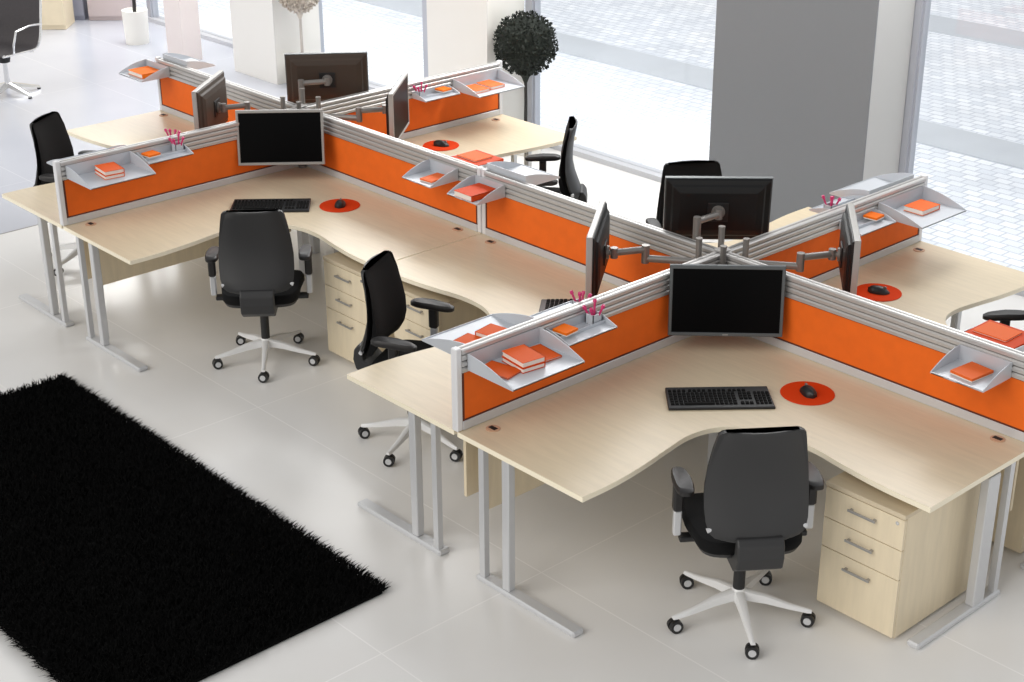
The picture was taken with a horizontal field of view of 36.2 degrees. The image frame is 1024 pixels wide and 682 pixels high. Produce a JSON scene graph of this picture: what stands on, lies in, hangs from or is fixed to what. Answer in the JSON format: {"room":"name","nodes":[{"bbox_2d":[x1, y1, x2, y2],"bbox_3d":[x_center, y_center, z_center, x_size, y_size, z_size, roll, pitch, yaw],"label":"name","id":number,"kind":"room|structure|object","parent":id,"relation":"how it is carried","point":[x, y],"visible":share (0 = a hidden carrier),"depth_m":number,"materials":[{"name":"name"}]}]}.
{"room":"open-plan office","nodes":[
{"label":"open-plan office","id":0,"kind":"room"},
{"bbox_2d":[163,0,202,59],"bbox_3d":[-3.440,-4.616,15.708,0.220,3.600,0.320,-21,31,-38],"label":"column","id":1,"kind":"structure","parent":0,"point":[182,25],"depth_m":16.21,"materials":[{"name":"white paint"}]},
{"bbox_2d":[229,0,320,84],"bbox_3d":[-2.377,-4.362,15.134,0.545,3.600,0.760,-21,31,-38],"label":"column","id":2,"kind":"structure","parent":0,"point":[263,31],"depth_m":15.47,"materials":[{"name":"white paint"}]},
{"bbox_2d":[426,0,523,120],"bbox_3d":[-0.321,-3.481,13.156,0.425,3.600,0.790,-21,31,-38],"label":"column","id":3,"kind":"structure","parent":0,"point":[460,33],"depth_m":13.36,"materials":[{"name":"white paint"}]},
{"bbox_2d":[422,0,427,77],"bbox_3d":[-0.760,-3.840,13.958,0.100,3.600,0.114,-21,31,-38],"label":"trim","id":4,"kind":"structure","parent":3,"relation":"attached to","point":[424,6],"depth_m":14.40,"materials":[{"name":"grey"}]},
{"bbox_2d":[525,0,540,124],"bbox_3d":[0.176,-3.422,13.020,0.100,3.600,0.114,-21,31,-38],"label":"trim","id":5,"kind":"structure","parent":3,"relation":"attached to","point":[533,84],"depth_m":13.54,"materials":[{"name":"grey"}]},
{"bbox_2d":[0,17,1023,681],"bbox_3d":[-4.440,-0.074,10.124,12.160,0.100,22.000,-21,31,-38],"label":"floor","id":6,"kind":"structure","parent":0,"point":[611,563],"depth_m":7.93,"materials":[{"name":"white tile"}]},
{"bbox_2d":[0,0,41,98],"bbox_3d":[-4.875,-2.842,14.983,0.642,0.968,0.661,11,27,23],"label":"chair","id":7,"kind":"object","parent":6,"relation":"on","point":[20,20],"visible":1,"depth_m":15.08,"materials":[{"name":"grey"}]},
{"bbox_2d":[42,0,74,29],"bbox_3d":[-5.723,-4.176,17.557,1.380,1.300,0.415,0,24,0],"label":"storage cabinet","id":8,"kind":"object","parent":6,"relation":"on","point":[56,14],"visible":0.44,"depth_m":17.60,"materials":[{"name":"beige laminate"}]},
{"bbox_2d":[29,111,93,275],"bbox_3d":[-3.026,-1.038,10.872,0.631,1.039,0.640,5,25,13],"label":"office chair","id":9,"kind":"object","parent":6,"relation":"on","point":[51,140],"visible":0.23,"depth_m":10.75,"materials":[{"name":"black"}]},
{"bbox_2d":[32,112,73,184],"bbox_3d":[-3.193,-1.306,10.802,0.132,0.492,0.424,5,25,13],"label":"chair backrest","id":10,"kind":"object","parent":9,"relation":"on","point":[51,140],"depth_m":10.74,"materials":[{"name":"black fabric"}]},
{"bbox_2d":[72,0,88,19],"bbox_3d":[-5.094,-4.312,17.976,0.300,1.200,0.315,0,24,0],"label":"storage cabinet","id":11,"kind":"object","parent":6,"relation":"on","point":[80,7],"visible":0.38,"depth_m":18.06,"materials":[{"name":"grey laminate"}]},
{"bbox_2d":[2,110,194,326],"bbox_3d":[-2.732,-0.912,10.953,1.809,0.736,1.848,-21,31,-38],"label":"desk","id":12,"kind":"object","parent":6,"relation":"on","point":[41,200],"visible":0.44,"depth_m":10.22,"materials":[{"name":"brown wood"}]},
{"bbox_2d":[52,107,297,225],"bbox_3d":[-2.098,-1.150,10.093,1.819,0.410,0.052,-21,31,-38],"label":"screen","id":13,"kind":"object","parent":12,"relation":"on","point":[213,163],"visible":0.7,"depth_m":10.00,"materials":[{"name":"orange fabric"}]},
{"bbox_2d":[65,151,155,189],"bbox_3d":[-2.445,-1.042,9.531,0.440,0.080,0.300,-21,31,-38],"label":"tray","id":14,"kind":"object","parent":13,"relation":"attached to","point":[82,173],"visible":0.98,"depth_m":9.57,"materials":[{"name":"silver metal"}]},
{"bbox_2d":[95,170,124,179],"bbox_3d":[-2.458,-1.026,9.555,0.125,0.022,0.165,-17,29,-33],"label":"book","id":15,"kind":"object","parent":14,"relation":"on","point":[96,172],"visible":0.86,"depth_m":9.50,"materials":[{"name":"orange paper"}]},
{"bbox_2d":[94,162,124,175],"bbox_3d":[-2.458,-1.051,9.551,0.125,0.026,0.165,-16,29,-32],"label":"book","id":16,"kind":"object","parent":15,"relation":"on","point":[111,168],"visible":1,"depth_m":9.52,"materials":[{"name":"orange paper"}]},
{"bbox_2d":[136,144,193,164],"bbox_3d":[-2.183,-1.180,9.838,0.320,0.045,0.155,-21,31,-38],"label":"tray","id":17,"kind":"object","parent":13,"relation":"attached to","point":[166,151],"visible":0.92,"depth_m":9.85,"materials":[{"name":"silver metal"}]},
{"bbox_2d":[155,56,295,122],"bbox_3d":[-2.055,-1.683,11.281,0.052,0.410,1.866,-21,31,-38],"label":"screen","id":18,"kind":"object","parent":12,"relation":"on","point":[174,91],"visible":0.48,"depth_m":11.56,"materials":[{"name":"orange fabric"}]},
{"bbox_2d":[119,59,169,81],"bbox_3d":[-2.763,-2.030,11.734,0.240,0.075,0.340,-21,31,-38],"label":"tray","id":19,"kind":"object","parent":18,"relation":"attached to","point":[164,71],"visible":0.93,"depth_m":11.74,"materials":[{"name":"silver metal"}]},
{"bbox_2d":[129,66,158,78],"bbox_3d":[-2.755,-2.018,11.747,0.170,0.032,0.210,-21,31,-38],"label":"book","id":20,"kind":"object","parent":19,"relation":"on","point":[144,72],"visible":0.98,"depth_m":11.71,"materials":[{"name":"orange paper"}]},
{"bbox_2d":[162,53,214,69],"bbox_3d":[-2.436,-2.119,11.783,0.240,0.075,0.340,-21,31,-38],"label":"tray","id":21,"kind":"object","parent":18,"relation":"attached to","point":[181,59],"visible":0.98,"depth_m":11.71,"materials":[{"name":"silver metal"}]},
{"bbox_2d":[217,96,285,112],"bbox_3d":[-1.755,-1.438,10.657,0.472,0.472,0.100,-1,24,-2],"label":"monitor arm","id":22,"kind":"object","parent":12,"relation":"on","point":[221,107],"visible":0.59,"depth_m":10.57,"materials":[{"name":"grey metal"}]},
{"bbox_2d":[191,70,227,129],"bbox_3d":[-2.024,-1.581,10.576,0.073,0.364,0.570,3,24,8],"label":"monitor","id":23,"kind":"object","parent":22,"relation":"attached to","point":[205,98],"visible":0.74,"depth_m":10.46,"materials":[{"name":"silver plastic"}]},
{"bbox_2d":[87,0,136,19],"bbox_3d":[-4.642,-4.351,17.936,0.500,1.300,0.315,0,24,0],"label":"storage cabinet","id":24,"kind":"object","parent":6,"relation":"on","point":[97,9],"visible":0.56,"depth_m":18.02,"materials":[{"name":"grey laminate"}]},
{"bbox_2d":[121,0,148,44],"bbox_3d":[-4.090,-3.807,16.841,0.280,1.201,0.280,-21,31,-38],"label":"potted plant","id":25,"kind":"object","parent":6,"relation":"on","point":[135,19],"visible":1,"depth_m":16.92,"materials":[{"name":"white ceramic"}]},
{"bbox_2d":[0,371,390,681],"bbox_3d":[-2.163,0.868,7.809,1.580,0.057,3.176,-21,31,-38],"label":"shag rug","id":26,"kind":"object","parent":6,"relation":"on","point":[123,558],"visible":1,"depth_m":7.44,"materials":[{"name":"black carpet"}]},
{"bbox_2d":[205,209,319,382],"bbox_3d":[-1.493,-0.345,9.316,0.666,1.039,0.627,-2,24,-3],"label":"office chair","id":27,"kind":"object","parent":6,"relation":"on","point":[255,254],"visible":1,"depth_m":9.07,"materials":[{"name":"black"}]},
{"bbox_2d":[221,270,304,305],"bbox_3d":[-1.498,-0.324,9.391,0.488,0.082,0.480,-2,24,-3],"label":"seat cushion","id":28,"kind":"object","parent":27,"relation":"on","point":[289,297],"depth_m":9.21,"materials":[{"name":"black fabric"}]},
{"bbox_2d":[63,167,481,371],"bbox_3d":[-1.470,-0.349,9.689,1.809,0.736,1.848,-21,31,-38],"label":"desk","id":29,"kind":"object","parent":6,"relation":"on","point":[126,244],"visible":0.7,"depth_m":9.67,"materials":[{"name":"brown wood"}]},
{"bbox_2d":[230,198,310,211],"bbox_3d":[-1.527,-0.861,9.910,0.501,0.029,0.204,-1,24,-1],"label":"keyboard","id":30,"kind":"object","parent":29,"relation":"on","point":[290,204],"visible":0.97,"depth_m":9.89,"materials":[{"name":"black plastic"}]},
{"bbox_2d":[296,101,306,167],"bbox_3d":[-1.430,-1.343,10.460,0.165,0.457,0.287,11,26,23],"label":"monitor arm","id":31,"kind":"object","parent":29,"relation":"on","point":[298,103],"visible":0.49,"depth_m":10.49,"materials":[{"name":"grey metal"}]},
{"bbox_2d":[235,109,324,165],"bbox_3d":[-1.524,-1.345,10.304,0.570,0.364,0.100,-1,24,-2],"label":"monitor","id":32,"kind":"object","parent":31,"relation":"attached to","point":[278,136],"visible":1,"depth_m":10.28,"materials":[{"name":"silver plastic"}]},
{"bbox_2d":[319,199,359,212],"bbox_3d":[-1.094,-0.860,9.935,0.258,0.004,0.258,-21,31,-38],"label":"mat","id":33,"kind":"object","parent":29,"relation":"on","point":[351,205],"visible":0.96,"depth_m":9.91,"materials":[{"name":"orange plastic"}]},
{"bbox_2d":[301,107,484,232],"bbox_3d":[-0.800,-1.124,10.024,0.052,0.410,1.858,-21,31,-38],"label":"screen","id":34,"kind":"object","parent":29,"relation":"on","point":[366,158],"visible":0.66,"depth_m":9.97,"materials":[{"name":"orange fabric"}]},
{"bbox_2d":[402,159,457,187],"bbox_3d":[-0.498,-1.016,9.483,0.220,0.075,0.270,-21,31,-38],"label":"tray","id":35,"kind":"object","parent":34,"relation":"attached to","point":[427,167],"visible":1,"depth_m":9.54,"materials":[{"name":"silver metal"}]},
{"bbox_2d":[278,0,319,52],"bbox_3d":[-2.045,-3.034,15.135,0.447,1.174,0.452,-21,31,-38],"label":"topiary tree","id":36,"kind":"object","parent":6,"relation":"on","point":[299,7],"visible":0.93,"depth_m":14.96,"materials":[{"name":"grey plant"}]},
{"bbox_2d":[309,234,319,253],"bbox_3d":[-1.378,-1.423,12.077,1.809,0.736,1.848,-21,31,-38],"label":"desk","id":37,"kind":"object","parent":6,"relation":"on","point":[314,241],"visible":0.03,"depth_m":11.18,"materials":[{"name":"metal"}]},
{"bbox_2d":[298,75,331,103],"bbox_3d":[-1.395,-1.556,10.844,0.165,0.531,0.350,13,28,28],"label":"monitor arm","id":38,"kind":"object","parent":37,"relation":"on","point":[326,80],"visible":0.58,"depth_m":10.77,"materials":[{"name":"grey metal"}]},
{"bbox_2d":[284,51,368,103],"bbox_3d":[-1.286,-1.830,10.894,0.570,0.364,0.096,-2,24,-5],"label":"monitor","id":39,"kind":"object","parent":38,"relation":"attached to","point":[348,71],"visible":0.82,"depth_m":10.84,"materials":[{"name":"grey plastic"}]},
{"bbox_2d":[307,60,502,139],"bbox_3d":[-0.754,-1.657,11.209,1.819,0.410,0.052,-21,31,-38],"label":"screen","id":40,"kind":"object","parent":37,"relation":"on","point":[432,116],"visible":0.56,"depth_m":11.32,"materials":[{"name":"orange fabric"}]},
{"bbox_2d":[412,84,459,101],"bbox_3d":[-0.543,-1.776,11.210,0.320,0.045,0.155,-21,31,-38],"label":"tray","id":41,"kind":"object","parent":40,"relation":"attached to","point":[431,94],"visible":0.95,"depth_m":11.22,"materials":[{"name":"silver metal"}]},
{"bbox_2d":[453,69,524,97],"bbox_3d":[-0.169,-1.883,11.428,0.440,0.080,0.300,-21,31,-38],"label":"tray","id":42,"kind":"object","parent":40,"relation":"attached to","point":[460,84],"visible":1,"depth_m":11.49,"materials":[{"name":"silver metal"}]},
{"bbox_2d":[323,252,394,362],"bbox_3d":[-0.778,-0.232,9.534,0.626,0.645,0.414,-21,31,-38],"label":"drawer pedestal","id":43,"kind":"object","parent":6,"relation":"on","point":[346,311],"visible":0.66,"depth_m":9.34,"materials":[{"name":"brown wood"}]},
{"bbox_2d":[353,250,462,466],"bbox_3d":[-0.535,0.078,8.365,0.641,1.039,0.644,8,25,17],"label":"office chair","id":44,"kind":"object","parent":6,"relation":"on","point":[385,298],"visible":0.66,"depth_m":8.34,"materials":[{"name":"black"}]},
{"bbox_2d":[364,251,406,356],"bbox_3d":[-0.704,-0.198,8.314,0.132,0.492,0.424,8,25,17],"label":"cushion","id":45,"kind":"object","parent":44,"relation":"on","point":[385,298],"depth_m":8.27,"materials":[{"name":"black fabric"}]},
{"bbox_2d":[371,339,433,364],"bbox_3d":[-0.487,0.127,8.381,0.480,0.082,0.488,8,25,17],"label":"seat cushion","id":46,"kind":"object","parent":44,"relation":"on","point":[381,356],"depth_m":8.45,"materials":[{"name":"black fabric"}]},
{"bbox_2d":[394,281,486,339],"bbox_3d":[-0.332,-0.046,9.116,0.626,0.645,0.414,-21,31,-38],"label":"drawer pedestal","id":47,"kind":"object","parent":6,"relation":"on","point":[415,326],"visible":0.26,"depth_m":8.84,"materials":[{"name":"brown wood"}]},
{"bbox_2d":[334,114,576,252],"bbox_3d":[-0.116,-0.860,10.814,1.809,0.736,1.848,-21,31,-38],"label":"desk","id":48,"kind":"object","parent":6,"relation":"on","point":[501,135],"visible":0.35,"depth_m":11.30,"materials":[{"name":"brown wood"}]},
{"bbox_2d":[315,96,385,121],"bbox_3d":[-1.075,-1.419,10.607,0.518,0.472,0.102,0,24,1],"label":"monitor arm","id":49,"kind":"object","parent":48,"relation":"on","point":[359,110],"visible":0.5,"depth_m":10.53,"materials":[{"name":"grey metal"}]},
{"bbox_2d":[386,72,408,138],"bbox_3d":[-0.781,-1.562,10.549,0.073,0.364,0.570,3,24,6],"label":"monitor","id":50,"kind":"object","parent":49,"relation":"attached to","point":[397,99],"visible":0.88,"depth_m":10.46,"materials":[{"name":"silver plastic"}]},
{"bbox_2d":[347,234,618,555],"bbox_3d":[-0.223,0.208,8.439,1.809,0.736,1.848,-21,31,-38],"label":"desk","id":51,"kind":"object","parent":6,"relation":"on","point":[492,275],"visible":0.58,"depth_m":8.35,"materials":[{"name":"brown wood"}]},
{"bbox_2d":[606,237,702,263],"bbox_3d":[0.738,-0.323,8.153,0.506,0.472,0.101,0,24,1],"label":"monitor arm","id":52,"kind":"object","parent":51,"relation":"on","point":[613,252],"visible":0.75,"depth_m":8.09,"materials":[{"name":"grey metal"}]},
{"bbox_2d":[585,200,609,298],"bbox_3d":[0.452,-0.461,8.086,0.073,0.364,0.570,4,25,9],"label":"monitor","id":53,"kind":"object","parent":52,"relation":"attached to","point":[597,239],"visible":0.87,"depth_m":7.89,"materials":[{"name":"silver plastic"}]},
{"bbox_2d":[492,10,558,155],"bbox_3d":[0.113,-2.181,13.171,0.562,1.212,0.564,-21,31,-38],"label":"topiary tree","id":54,"kind":"object","parent":6,"relation":"on","point":[525,42],"visible":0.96,"depth_m":12.89,"materials":[{"name":"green plant"}]},
{"bbox_2d":[525,116,587,202],"bbox_3d":[0.205,-1.002,10.763,0.643,1.039,0.643,1,24,3],"label":"office chair","id":55,"kind":"object","parent":6,"relation":"on","point":[569,183],"visible":0.43,"depth_m":10.56,"materials":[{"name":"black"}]},
{"bbox_2d":[558,116,575,197],"bbox_3d":[0.390,-1.251,10.647,0.132,0.492,0.424,1,24,3],"label":"cushion","id":56,"kind":"object","parent":55,"relation":"on","point":[567,172],"depth_m":10.51,"materials":[{"name":"black fabric"}]},
{"bbox_2d":[646,160,721,242],"bbox_3d":[1.147,-0.552,9.752,0.646,1.039,0.658,-4,24,-8],"label":"office chair","id":57,"kind":"object","parent":6,"relation":"on","point":[688,167],"visible":0.1,"depth_m":9.75,"materials":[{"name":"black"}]},
{"bbox_2d":[457,336,1023,649],"bbox_3d":[1.039,0.770,7.176,1.809,0.736,1.848,-21,31,-38],"label":"desk","id":58,"kind":"object","parent":6,"relation":"on","point":[587,438],"visible":0.88,"depth_m":7.09,"materials":[{"name":"brown wood"}]},
{"bbox_2d":[451,251,719,431],"bbox_3d":[0.411,-0.030,7.579,1.819,0.410,0.052,-21,31,-38],"label":"screen","id":59,"kind":"object","parent":58,"relation":"on","point":[638,309],"visible":0.68,"depth_m":7.54,"materials":[{"name":"orange fabric"}]},
{"bbox_2d":[421,313,534,353],"bbox_3d":[-0.148,-0.052,7.297,0.440,0.085,0.330,-21,31,-38],"label":"tray","id":60,"kind":"object","parent":59,"relation":"attached to","point":[443,341],"visible":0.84,"depth_m":7.39,"materials":[{"name":"silver metal"}]},
{"bbox_2d":[467,327,584,391],"bbox_3d":[0.065,0.078,7.018,0.440,0.080,0.300,-21,31,-38],"label":"tray","id":61,"kind":"object","parent":59,"relation":"attached to","point":[476,360],"visible":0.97,"depth_m":7.05,"materials":[{"name":"silver metal"}]},
{"bbox_2d":[485,360,520,379],"bbox_3d":[-0.054,0.129,6.981,0.170,0.008,0.110,16,29,32],"label":"booklet","id":62,"kind":"object","parent":61,"relation":"on","point":[504,371],"visible":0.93,"depth_m":6.97,"materials":[{"name":"orange paper"}]},
{"bbox_2d":[502,357,545,373],"bbox_3d":[0.051,0.093,7.041,0.125,0.022,0.165,-16,29,-32],"label":"book","id":63,"kind":"object","parent":61,"relation":"on","point":[506,361],"visible":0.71,"depth_m":6.99,"materials":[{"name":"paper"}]},
{"bbox_2d":[502,344,545,367],"bbox_3d":[0.052,0.068,7.038,0.125,0.026,0.165,-16,29,-32],"label":"book","id":64,"kind":"object","parent":63,"relation":"on","point":[523,356],"visible":1,"depth_m":7.01,"materials":[{"name":"orange paper"}]},
{"bbox_2d":[530,344,561,361],"bbox_3d":[0.130,0.058,7.134,0.120,0.010,0.160,-17,29,-33],"label":"booklet","id":65,"kind":"object","parent":61,"relation":"on","point":[550,355],"visible":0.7,"depth_m":7.13,"materials":[{"name":"orange paper"}]},
{"bbox_2d":[546,313,616,346],"bbox_3d":[0.326,-0.061,7.325,0.320,0.045,0.155,-21,31,-38],"label":"tray","id":66,"kind":"object","parent":59,"relation":"attached to","point":[586,331],"visible":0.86,"depth_m":7.34,"materials":[{"name":"silver metal"}]},
{"bbox_2d":[665,386,775,410],"bbox_3d":[0.977,0.267,7.377,0.501,0.029,0.204,-1,24,-1],"label":"keyboard","id":67,"kind":"object","parent":58,"relation":"on","point":[739,397],"visible":1,"depth_m":7.36,"materials":[{"name":"black plastic"}]},
{"bbox_2d":[718,245,727,263],"bbox_3d":[1.130,-0.234,7.968,0.172,0.457,0.255,2,24,4],"label":"monitor arm","id":68,"kind":"object","parent":58,"relation":"on","point":[723,248],"visible":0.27,"depth_m":7.98,"materials":[{"name":"grey metal"}]},
{"bbox_2d":[668,264,785,336],"bbox_3d":[1.067,-0.206,7.795,0.570,0.364,0.100,1,24,2],"label":"monitor","id":69,"kind":"object","parent":68,"relation":"attached to","point":[704,299],"visible":1,"depth_m":7.77,"materials":[{"name":"grey plastic"}]},
{"bbox_2d":[780,381,834,405],"bbox_3d":[1.406,0.249,7.445,0.258,0.004,0.258,-21,31,-38],"label":"mat","id":70,"kind":"object","parent":58,"relation":"on","point":[790,392],"visible":0.97,"depth_m":7.43,"materials":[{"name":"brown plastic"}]},
{"bbox_2d":[726,252,1023,441],"bbox_3d":[1.712,-0.003,7.508,0.052,0.410,1.866,-21,31,-38],"label":"screen","id":71,"kind":"object","parent":58,"relation":"on","point":[895,350],"visible":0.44,"depth_m":7.40,"materials":[{"name":"orange fabric"}]},
{"bbox_2d":[930,344,1012,392],"bbox_3d":[2.039,0.119,6.945,0.220,0.075,0.270,-21,31,-38],"label":"tray","id":72,"kind":"object","parent":71,"relation":"attached to","point":[960,355],"visible":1,"depth_m":6.98,"materials":[{"name":"silver metal"}]},
{"bbox_2d":[950,362,993,382],"bbox_3d":[2.046,0.138,6.961,0.150,0.018,0.120,-17,29,-33],"label":"notepad","id":73,"kind":"object","parent":72,"relation":"on","point":[971,372],"visible":1,"depth_m":6.94,"materials":[{"name":"orange paper"}]},
{"bbox_2d":[963,327,1023,351],"bbox_3d":[2.226,-0.018,7.115,0.230,0.035,0.270,-21,31,-38],"label":"tray","id":74,"kind":"object","parent":71,"relation":"attached to","point":[1021,348],"visible":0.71,"depth_m":6.99,"materials":[{"name":"silver metal"}]},
{"bbox_2d":[965,320,1023,348],"bbox_3d":[2.222,-0.019,7.111,0.210,0.030,0.250,-21,31,-38],"label":"folder","id":75,"kind":"object","parent":74,"relation":"in","point":[1018,341],"visible":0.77,"depth_m":7.06,"materials":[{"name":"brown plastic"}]},
{"bbox_2d":[973,321,1022,341],"bbox_3d":[2.209,-0.043,7.116,0.140,0.008,0.170,-21,31,-38],"label":"notepad","id":76,"kind":"object","parent":75,"relation":"on","point":[991,329],"visible":1,"depth_m":7.11,"materials":[{"name":"orange paper"}]},
{"bbox_2d":[667,426,823,659],"bbox_3d":[1.013,0.768,6.796,0.676,1.054,0.629,-2,24,-5],"label":"office chair","id":77,"kind":"object","parent":6,"relation":"on","point":[755,508],"visible":1,"depth_m":6.54,"materials":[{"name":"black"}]},
{"bbox_2d":[682,493,801,554],"bbox_3d":[1.007,0.791,6.872,0.503,0.084,0.490,-2,24,-5],"label":"seat cushion","id":78,"kind":"object","parent":77,"relation":"on","point":[693,516],"depth_m":6.73,"materials":[{"name":"black fabric"}]},
{"bbox_2d":[703,426,799,514],"bbox_3d":[1.028,0.585,6.527,0.437,0.499,0.135,-2,24,-5],"label":"cushion","id":79,"kind":"object","parent":77,"relation":"on","point":[751,471],"depth_m":6.49,"materials":[{"name":"black fabric"}]},
{"bbox_2d":[705,207,817,247],"bbox_3d":[1.132,-0.303,9.564,1.809,0.736,1.848,-21,31,-38],"label":"desk","id":80,"kind":"object","parent":6,"relation":"on","point":[801,214],"visible":0.16,"depth_m":9.66,"materials":[{"name":"brown wood"}]},
{"bbox_2d":[481,168,716,286],"bbox_3d":[0.457,-0.563,8.764,0.052,0.410,1.858,-21,31,-38],"label":"screen","id":81,"kind":"object","parent":80,"relation":"on","point":[545,223],"visible":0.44,"depth_m":8.89,"materials":[{"name":"orange fabric"}]},
{"bbox_2d":[447,175,504,205],"bbox_3d":[-0.212,-0.889,9.197,0.220,0.075,0.270,-21,31,-38],"label":"tray","id":82,"kind":"object","parent":81,"relation":"attached to","point":[499,192],"visible":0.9,"depth_m":9.22,"materials":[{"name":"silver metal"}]},
{"bbox_2d":[454,183,494,201],"bbox_3d":[-0.215,-0.874,9.200,0.200,0.035,0.160,-21,31,-38],"label":"book","id":83,"kind":"object","parent":82,"relation":"on","point":[475,192],"visible":1,"depth_m":9.16,"materials":[{"name":"orange paper"}]},
{"bbox_2d":[487,161,559,184],"bbox_3d":[0.068,-1.014,9.302,0.280,0.075,0.340,-21,31,-38],"label":"tray","id":84,"kind":"object","parent":81,"relation":"attached to","point":[518,171],"visible":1,"depth_m":9.27,"materials":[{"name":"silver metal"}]},
{"bbox_2d":[692,205,724,246],"bbox_3d":[1.039,-0.423,8.307,0.172,0.526,0.302,2,24,4],"label":"monitor arm","id":85,"kind":"object","parent":80,"relation":"on","point":[717,212],"visible":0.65,"depth_m":8.22,"materials":[{"name":"grey metal"}]},
{"bbox_2d":[663,176,772,239],"bbox_3d":[1.101,-0.708,8.388,0.570,0.364,0.096,0,24,2],"label":"monitor","id":86,"kind":"object","parent":85,"relation":"attached to","point":[745,200],"visible":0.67,"depth_m":8.34,"materials":[{"name":"grey plastic"}]},
{"bbox_2d":[727,174,927,282],"bbox_3d":[1.755,-0.537,8.695,1.819,0.410,0.052,-21,31,-38],"label":"screen","id":87,"kind":"object","parent":80,"relation":"on","point":[820,232],"visible":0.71,"depth_m":8.66,"materials":[{"name":"orange fabric"}]},
{"bbox_2d":[809,195,863,212],"bbox_3d":[1.839,-0.776,8.829,0.320,0.045,0.155,-21,31,-38],"label":"tray","id":88,"kind":"object","parent":87,"relation":"attached to","point":[818,209],"visible":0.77,"depth_m":8.88,"materials":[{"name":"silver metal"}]},
{"bbox_2d":[839,208,895,235],"bbox_3d":[1.982,-0.662,8.709,0.320,0.045,0.155,-21,31,-38],"label":"tray","id":89,"kind":"object","parent":87,"relation":"attached to","point":[866,226],"visible":0.7,"depth_m":8.74,"materials":[{"name":"silver metal"}]},
{"bbox_2d":[829,173,913,196],"bbox_3d":[2.096,-0.913,9.109,0.440,0.085,0.270,-21,31,-38],"label":"tray","id":90,"kind":"object","parent":87,"relation":"attached to","point":[874,184],"visible":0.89,"depth_m":9.16,"materials":[{"name":"silver metal"}]},
{"bbox_2d":[878,186,965,228],"bbox_3d":[2.341,-0.764,8.915,0.440,0.080,0.300,-21,31,-38],"label":"tray","id":91,"kind":"object","parent":87,"relation":"attached to","point":[894,207],"visible":0.95,"depth_m":8.95,"materials":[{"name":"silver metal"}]},
{"bbox_2d":[904,199,939,215],"bbox_3d":[2.350,-0.766,8.968,0.170,0.030,0.130,-21,31,-38],"label":"book","id":92,"kind":"object","parent":91,"relation":"on","point":[921,207],"visible":1,"depth_m":8.94,"materials":[{"name":"orange paper"}]},
{"bbox_2d":[817,471,980,637],"bbox_3d":[1.732,0.887,7.020,0.626,0.645,0.414,-21,31,-38],"label":"drawer pedestal","id":93,"kind":"object","parent":6,"relation":"on","point":[887,563],"visible":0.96,"depth_m":6.84,"materials":[{"name":"brown wood"}]},
{"bbox_2d":[821,241,1023,568],"bbox_3d":[2.393,0.260,8.300,1.809,0.736,1.848,-21,31,-38],"label":"desk","id":94,"kind":"object","parent":6,"relation":"on","point":[936,283],"visible":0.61,"depth_m":8.76,"materials":[{"name":"brown wood"}]},
{"bbox_2d":[742,237,839,271],"bbox_3d":[1.432,-0.300,8.095,0.514,0.472,0.102,0,24,1],"label":"monitor arm","id":95,"kind":"object","parent":94,"relation":"on","point":[832,253],"visible":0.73,"depth_m":8.02,"materials":[{"name":"grey metal"}]},
{"bbox_2d":[838,203,860,294],"bbox_3d":[1.724,-0.443,8.036,0.073,0.364,0.570,3,24,7],"label":"monitor","id":96,"kind":"object","parent":95,"relation":"attached to","point":[850,239],"visible":0.8,"depth_m":7.83,"materials":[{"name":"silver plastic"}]},
{"bbox_2d":[856,283,901,301],"bbox_3d":[2.009,-0.267,8.587,0.258,0.004,0.258,-21,31,-38],"label":"mat","id":97,"kind":"object","parent":94,"relation":"on","point":[862,290],"visible":0.83,"depth_m":8.55,"materials":[{"name":"orange plastic"}]},
{"bbox_2d":[983,309,1023,325],"bbox_3d":[2.640,0.145,8.188,0.644,1.039,0.644,1,24,2],"label":"office chair","id":98,"kind":"object","parent":6,"relation":"on","point":[1005,316],"visible":0.02,"depth_m":8.35,"materials":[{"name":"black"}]},
{"bbox_2d":[992,457,1023,552],"bbox_3d":[2.519,0.590,7.674,0.626,0.645,0.414,-21,31,-38],"label":"drawer pedestal","id":99,"kind":"object","parent":6,"relation":"on","point":[1014,536],"visible":0.06,"depth_m":7.44,"materials":[{"name":"brown wood"}]},
{"bbox_2d":[709,0,914,221],"bbox_3d":[2.074,-2.413,10.757,0.425,3.600,1.360,-21,31,-38],"label":"column","id":100,"kind":"structure","parent":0,"point":[809,96],"depth_m":10.79,"materials":[{"name":"grey paint"}]},
{"bbox_2d":[148,16,1023,296],"bbox_3d":[0.074,-1.834,13.848,0.140,0.065,22.000,-21,31,-38],"label":"trim","id":101,"kind":"structure","parent":100,"relation":"attached to","point":[580,151],"depth_m":13.16,"materials":[{"name":"grey metal"}]},
{"bbox_2d":[898,0,930,173],"bbox_3d":[2.737,-2.280,10.455,0.100,3.600,0.114,-21,31,-38],"label":"trim","id":102,"kind":"structure","parent":100,"relation":"attached to","point":[922,7],"depth_m":10.65,"materials":[{"name":"grey metal"}]},
{"label":"outside","id":103,"kind":"structure","parent":0,"visible":0},
{"bbox_2d":[136,0,1023,271],"bbox_3d":[12.177,-9.097,30.104,41.740,0.100,70.000,-21,31,-38],"label":"ground","id":104,"kind":"structure","parent":103,"point":[970,85],"depth_m":15.48,"materials":[{"name":"stone"}]},
{"bbox_2d":[356,0,1023,168],"bbox_3d":[-1.278,-4.067,18.911,0.600,0.018,70.000,-21,31,-38],"label":"trim","id":105,"kind":"structure","parent":104,"relation":"on","point":[997,150],"depth_m":15.87,"materials":[{"name":"stone"}]},
{"bbox_2d":[928,14,1023,49],"bbox_3d":[1.485,-5.109,21.206,0.720,0.018,70.000,-21,31,-38],"label":"trim","id":106,"kind":"structure","parent":104,"relation":"on","point":[937,24],"depth_m":17.47,"materials":[{"name":"stone"}]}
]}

